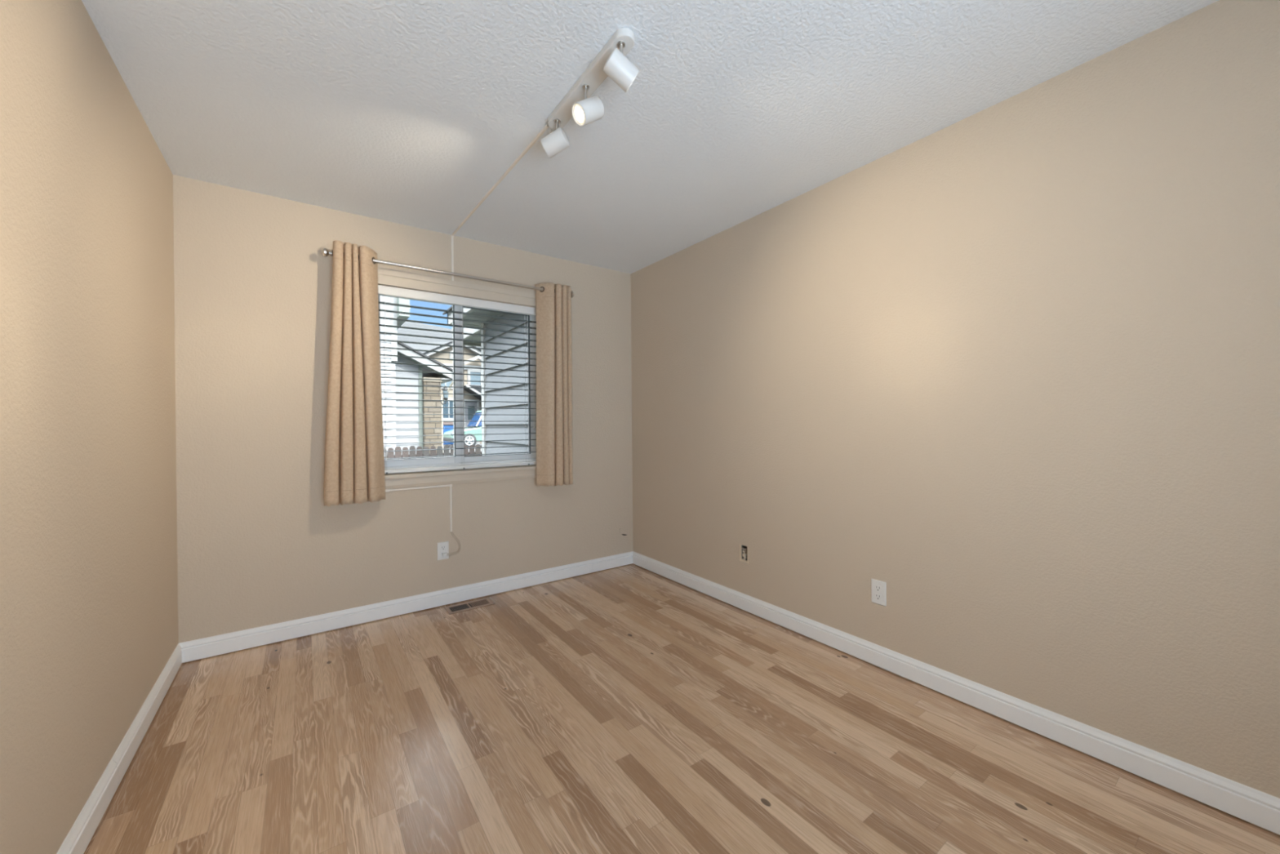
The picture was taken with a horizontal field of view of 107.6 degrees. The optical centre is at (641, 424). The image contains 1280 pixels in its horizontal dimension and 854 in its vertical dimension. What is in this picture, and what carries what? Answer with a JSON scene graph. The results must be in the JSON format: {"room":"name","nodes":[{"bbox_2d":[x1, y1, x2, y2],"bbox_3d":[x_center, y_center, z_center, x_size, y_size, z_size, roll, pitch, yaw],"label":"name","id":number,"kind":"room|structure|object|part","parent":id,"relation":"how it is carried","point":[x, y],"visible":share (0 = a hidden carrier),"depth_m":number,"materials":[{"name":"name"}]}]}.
{"room":"empty bedroom","nodes":[
{"label":"empty bedroom","id":0,"kind":"room"},
{"bbox_2d":[0,0,177,853],"bbox_3d":[-0.371,-0.030,-0.480,0.120,2.440,6.854,-1,0,-36],"label":"wall","id":1,"kind":"structure","parent":0,"point":[89,578],"depth_m":1.31,"materials":[{"name":"beige paint"}]},
{"bbox_2d":[56,643,182,853],"bbox_3d":[-1.080,1.136,0.640,0.015,0.096,4.204,-1,0,-36],"label":"baseboard","id":2,"kind":"structure","parent":1,"relation":"attached to","point":[79,836],"depth_m":1.54,"materials":[{"name":"white paint"}]},
{"bbox_2d":[173,174,632,662],"bbox_3d":[-1.246,-0.037,3.209,3.004,2.440,0.160,-1,0,-36],"label":"wall","id":3,"kind":"structure","parent":0,"point":[259,544],"depth_m":2.66,"materials":[{"name":"beige paint"}]},
{"bbox_2d":[179,551,632,662],"bbox_3d":[-1.186,1.127,3.143,2.759,0.096,0.015,-1,0,-36],"label":"baseboard","id":4,"kind":"structure","parent":3,"relation":"attached to","point":[197,649],"depth_m":2.84,"materials":[{"name":"white paint"}]},
{"bbox_2d":[385,484,452,531],"bbox_3d":[-1.413,0.550,2.982,0.405,0.314,0.014,-1,0,-36],"label":"cable raceway","id":5,"kind":"object","parent":3,"relation":"attached to","point":[449,485],"visible":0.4,"depth_m":3.06,"materials":[{"name":"beige plastic"}]},
{"bbox_2d":[447,531,461,555],"bbox_3d":[-1.240,0.780,3.102,0.089,0.160,0.012,-1,0,-34],"label":"wire","id":6,"kind":"object","parent":5,"relation":"hanging from","point":[451,531],"visible":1,"depth_m":3.11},
{"bbox_2d":[437,541,448,559],"bbox_3d":[-1.292,0.825,3.062,0.071,0.115,0.024,-1,0,-36],"label":"wall outlet","id":7,"kind":"object","parent":3,"relation":"attached to","point":[442,547],"visible":1,"depth_m":3.06,"materials":[{"name":"white plastic"}]},
{"bbox_2d":[440,545,445,550],"bbox_3d":[-1.295,0.804,3.066,0.034,0.027,0.002,-1,0,-36],"label":"receptacle","id":8,"kind":"object","parent":7,"relation":"attached to","point":[442,547],"depth_m":3.07,"materials":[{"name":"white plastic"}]},
{"bbox_2d":[321,248,573,297],"bbox_3d":[-1.165,-0.961,3.096,1.568,0.062,0.122,-1,0,-36],"label":"curtain rod","id":9,"kind":"object","parent":3,"relation":"attached to","point":[325,252],"visible":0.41,"depth_m":2.98,"materials":[{"name":"silver metal"}]},
{"bbox_2d":[324,240,385,506],"bbox_3d":[-1.645,-0.287,2.692,0.306,1.473,0.106,-1,0,-36],"label":"window curtain","id":10,"kind":"object","parent":9,"relation":"hanging from","point":[354,467],"visible":1,"depth_m":2.66,"materials":[{"name":"beige fabric"}]},
{"bbox_3d":[-1.142,-0.969,3.064,1.482,0.019,0.019,-1,0,-36],"label":"rod","id":11,"kind":"part","parent":9,"relation":"part of","materials":[{"name":"silver metal"}]},
{"bbox_2d":[536,282,573,486],"bbox_3d":[-0.634,-0.288,3.419,0.260,1.461,0.106,-1,0,-36],"label":"window curtain","id":12,"kind":"object","parent":9,"relation":"hanging from","point":[553,303],"visible":1,"depth_m":3.39,"materials":[{"name":"beige fabric"}]},
{"bbox_2d":[377,268,536,306],"bbox_3d":[-1.176,-0.906,3.151,1.338,0.088,0.020,-1,0,-36],"label":"trim","id":13,"kind":"structure","parent":3,"relation":"attached to","point":[388,277],"depth_m":3.10,"materials":[{"name":"beige paint"}]},
{"bbox_2d":[377,294,536,474],"bbox_3d":[-1.248,-0.278,3.261,1.182,1.169,0.076,-1,0,-36],"label":"window","id":14,"kind":"structure","parent":3,"relation":"in","point":[395,464],"depth_m":3.26,"materials":[{"name":"white plastic"}]},
{"bbox_3d":[-1.474,-0.288,3.085,0.524,1.107,0.026,-1,0,-36],"label":"sash","id":15,"kind":"part","parent":14,"relation":"part of","materials":[{"name":"white plastic"}]},
{"bbox_2d":[377,284,536,473],"bbox_3d":[-1.201,-0.281,3.195,1.174,1.161,0.067,-1,0,-36],"label":"window blind","id":16,"kind":"object","parent":14,"relation":"attached to","point":[384,291],"visible":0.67,"depth_m":3.16,"materials":[{"name":"white plastic"}]},
{"bbox_3d":[-1.594,-0.262,2.920,0.002,1.098,0.055,-1,0,-36],"label":"ladder cord","id":17,"kind":"part","parent":16,"relation":"part of","materials":[{"name":"white fabric"}]},
{"bbox_3d":[-1.201,0.288,3.203,1.166,0.021,0.050,-1,0,-36],"label":"rail","id":18,"kind":"part","parent":16,"relation":"part of","materials":[{"name":"white plastic"}]},
{"bbox_3d":[-1.218,-0.266,3.190,0.002,1.098,0.055,-1,0,-36],"label":"ladder cord","id":19,"kind":"part","parent":16,"relation":"part of","materials":[{"name":"white fabric"}]},
{"bbox_3d":[-0.844,-0.270,3.459,0.002,1.098,0.055,-1,0,-36],"label":"ladder cord","id":20,"kind":"part","parent":16,"relation":"part of","materials":[{"name":"white fabric"}]},
{"bbox_3d":[-0.791,-0.394,3.457,0.014,0.845,0.012,-1,0,-36],"label":"lift cord","id":21,"kind":"part","parent":16,"relation":"part of","materials":[{"name":"white fabric"}]},
{"bbox_3d":[-1.054,-0.293,3.420,0.592,1.107,0.025,-1,0,-36],"label":"fixed sash","id":22,"kind":"part","parent":14,"relation":"part of","materials":[{"name":"white plastic"}]},
{"bbox_2d":[384,464,536,488],"bbox_3d":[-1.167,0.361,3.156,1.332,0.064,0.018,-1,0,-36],"label":"trim","id":23,"kind":"structure","parent":3,"relation":"attached to","point":[518,474],"depth_m":3.11,"materials":[{"name":"beige paint"}]},
{"bbox_2d":[450,123,549,280],"bbox_3d":[-0.815,-1.105,2.530,0.018,0.306,1.452,-1,0,-37],"label":"cable raceway","id":24,"kind":"object","parent":3,"relation":"attached to","point":[543,131],"visible":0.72,"depth_m":2.46,"materials":[{"name":"white plastic"}]},
{"bbox_2d":[81,0,1219,274],"bbox_3d":[0.743,-1.338,0.422,3.004,0.150,7.014,-1,0,-36],"label":"ceiling","id":25,"kind":"structure","parent":0,"point":[409,113],"depth_m":1.78,"materials":[{"name":"white paint"}]},
{"bbox_2d":[540,27,639,158],"bbox_3d":[-0.206,-1.179,1.732,0.132,0.161,0.591,-1,0,-36],"label":"track light","id":26,"kind":"object","parent":25,"relation":"attached to","point":[611,62],"visible":1,"depth_m":1.69,"materials":[{"name":"white metal"}]},
{"bbox_3d":[-0.340,-1.202,1.903,0.026,0.064,0.026,-1,0,-36],"label":"stem","id":27,"kind":"part","parent":26,"relation":"part of","materials":[{"name":"silver metal"}]},
{"bbox_3d":[-0.202,-1.203,1.711,0.026,0.061,0.026,-1,0,-36],"label":"stem","id":28,"kind":"part","parent":26,"relation":"part of","materials":[{"name":"silver metal"}]},
{"bbox_3d":[-0.065,-1.202,1.520,0.026,0.064,0.026,-1,0,-36],"label":"stem","id":29,"kind":"part","parent":26,"relation":"part of","materials":[{"name":"silver metal"}]},
{"bbox_2d":[83,563,1279,853],"bbox_3d":[0.763,1.252,0.431,3.004,0.150,7.014,-1,0,-36],"label":"floor","id":30,"kind":"structure","parent":0,"point":[630,708],"depth_m":1.68,"materials":[{"name":"brown wood"}]},
{"bbox_2d":[444,597,494,614],"bbox_3d":[-1.121,1.181,3.063,0.286,0.004,0.141,-1,0,-36],"label":"floor vent","id":31,"kind":"object","parent":30,"relation":"in","point":[455,608],"visible":1,"depth_m":3.06,"materials":[{"name":"brown metal"}]},
{"bbox_2d":[448,599,488,610],"bbox_3d":[-1.122,1.180,3.062,0.231,0.003,0.087,-1,0,-36],"label":"grille","id":32,"kind":"object","parent":31,"relation":"attached to","point":[479,602],"depth_m":3.07,"materials":[{"name":"brown metal"}]},
{"bbox_2d":[631,0,1279,798],"bbox_3d":[1.971,-0.055,1.203,0.120,2.440,6.854,-1,0,-36],"label":"wall","id":33,"kind":"structure","parent":0,"point":[1012,369],"depth_m":1.77,"materials":[{"name":"beige paint"}]},
{"bbox_2d":[739,543,749,563],"bbox_3d":[0.673,0.811,2.968,0.063,0.106,0.076,-1,0,-36],"label":"outlet box","id":34,"kind":"object","parent":33,"relation":"attached to","point":[744,550],"visible":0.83,"depth_m":2.96,"materials":[{"name":"beige plastic"}]},
{"bbox_2d":[742,549,747,558],"bbox_3d":[0.659,0.818,2.962,0.032,0.054,0.022,-1,0,-36],"label":"receptacle","id":35,"kind":"object","parent":34,"relation":"attached to","point":[744,554],"depth_m":2.96,"materials":[{"name":"beige plastic"}]},
{"bbox_2d":[871,578,886,606],"bbox_3d":[1.143,0.807,2.258,0.008,0.115,0.071,-1,0,-36],"label":"wall outlet","id":36,"kind":"object","parent":33,"relation":"attached to","point":[878,587],"visible":1,"depth_m":2.25,"materials":[{"name":"white plastic"}]},
{"bbox_2d":[874,584,881,591],"bbox_3d":[1.141,0.787,2.256,0.002,0.027,0.034,-1,0,-36],"label":"receptacle","id":37,"kind":"object","parent":36,"relation":"attached to","point":[877,588],"depth_m":2.26,"materials":[{"name":"white plastic"}]},
{"bbox_2d":[874,593,881,599],"bbox_3d":[1.141,0.828,2.256,0.002,0.027,0.034,-1,0,-36],"label":"receptacle","id":38,"kind":"object","parent":36,"relation":"attached to","point":[877,596],"depth_m":2.26,"materials":[{"name":"white plastic"}]},
{"bbox_2d":[632,551,1279,835],"bbox_3d":[1.152,1.112,2.244,0.015,0.096,4.204,-1,0,-36],"label":"baseboard","id":39,"kind":"structure","parent":33,"relation":"attached to","point":[1255,806],"depth_m":1.77,"materials":[{"name":"white paint"}]},
{"label":"outside","id":40,"kind":"structure","parent":0,"visible":0},
{"bbox_2d":[443,444,481,452],"bbox_3d":[-17.663,1.363,33.174,70.000,0.520,45.500,-1,0,-36],"label":"street","id":41,"kind":"structure","parent":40,"point":[475,444],"depth_m":23.51,"materials":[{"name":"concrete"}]},
{"bbox_2d":[396,321,481,444],"bbox_3d":[-12.831,-2.794,28.528,12.500,7.750,11.700,-1,0,-36],"label":"house","id":42,"kind":"structure","parent":41,"relation":"on","point":[468,418],"depth_m":25.74,"materials":[{"name":"beige paint"}]},
{"bbox_3d":[-10.441,-2.400,24.993,0.650,0.750,0.030,-1,0,-36],"label":"pane","id":43,"kind":"part","parent":42,"relation":"part of","materials":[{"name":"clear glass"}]},
{"bbox_3d":[-10.298,-0.827,25.092,1.010,0.920,0.030,-1,0,-36],"label":"pane","id":44,"kind":"part","parent":42,"relation":"part of","materials":[{"name":"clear glass"}]},
{"bbox_3d":[-9.346,-0.097,25.732,0.650,2.320,0.100,-1,0,-36],"label":"door","id":45,"kind":"part","parent":42,"relation":"part of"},
{"bbox_3d":[-9.304,-0.187,25.681,0.340,1.700,0.030,-1,0,-36],"label":"door panel","id":46,"kind":"part","parent":42,"relation":"part of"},
{"bbox_3d":[-9.335,-0.162,25.715,0.890,2.450,0.140,-1,0,-36],"label":"door frame","id":47,"kind":"part","parent":42,"relation":"part of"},
{"bbox_3d":[-9.163,-2.559,25.911,0.560,0.720,0.030,-1,0,-36],"label":"pane","id":48,"kind":"part","parent":42,"relation":"part of","materials":[{"name":"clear glass"}]},
{"bbox_2d":[443,422,453,444],"bbox_3d":[-9.882,0.474,24.009,0.640,1.200,0.810,-1,0,-36],"label":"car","id":49,"kind":"object","parent":41,"relation":"on","point":[446,424],"visible":0.44,"depth_m":23.71,"materials":[{"name":"blue plastic"}]},
{"bbox_3d":[-9.877,-0.056,23.995,0.640,0.140,0.780,-1,0,-36],"label":"lid","id":50,"kind":"part","parent":49,"relation":"part of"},
{"bbox_2d":[443,410,481,447],"bbox_3d":[-7.465,0.182,23.453,4.360,1.810,1.795,-1,0,-36],"label":"parked car","id":51,"kind":"object","parent":41,"relation":"on","point":[474,422],"visible":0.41,"depth_m":22.24,"materials":[{"name":"green paint"}]},
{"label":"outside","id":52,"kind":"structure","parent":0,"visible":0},
{"bbox_3d":[-1.152,1.741,10.199,70.000,0.330,11.085,-1,0,-36],"label":"lawn","id":53,"kind":"structure","parent":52,"visible":0},
{"bbox_2d":[380,295,453,455],"bbox_3d":[-8.084,-1.677,10.018,6.590,6.620,6.300,-1,0,-36],"label":"house","id":54,"kind":"structure","parent":53,"relation":"on","point":[417,425],"depth_m":9.57,"materials":[{"name":"white siding"},{"name":"tan brick"},{"name":"grey shingle"}]},
{"bbox_2d":[440,387,448,404],"bbox_3d":[-4.112,-0.623,9.850,0.145,0.392,0.159,0,0,39],"label":"wall lantern","id":55,"kind":"object","parent":54,"relation":"attached to","point":[444,389],"visible":0.9,"depth_m":9.81,"materials":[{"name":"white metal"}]},
{"bbox_3d":[-4.108,-0.644,9.856,0.128,0.150,0.128,-1,0,-36],"label":"globe","id":56,"kind":"part","parent":55,"relation":"part of","materials":[{"name":"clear glass"}]},
{"bbox_2d":[383,444,481,459],"bbox_3d":[-3.533,0.982,8.102,2.700,1.265,0.114,-1,0,-36],"label":"picket fence","id":57,"kind":"object","parent":53,"relation":"on","point":[472,451],"visible":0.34,"depth_m":7.97,"materials":[{"name":"brown wood"}]},
{"bbox_3d":[-3.529,0.538,8.091,2.700,0.090,0.038,-1,0,-36],"label":"rail","id":58,"kind":"part","parent":57,"relation":"part of","materials":[{"name":"brown wood"}]},
{"bbox_2d":[442,306,528,455],"bbox_3d":[-0.676,-0.572,6.056,3.220,4.320,3.776,-1,0,-36],"label":"neighboring house","id":59,"kind":"structure","parent":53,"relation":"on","point":[509,414],"depth_m":5.08,"materials":[{"name":"grey"}]},
{"bbox_3d":[-1.839,0.194,5.630,0.120,2.810,0.090,-1,0,-36],"label":"corner trim","id":60,"kind":"part","parent":59,"relation":"part of","materials":[{"name":"white wood"}]}
]}

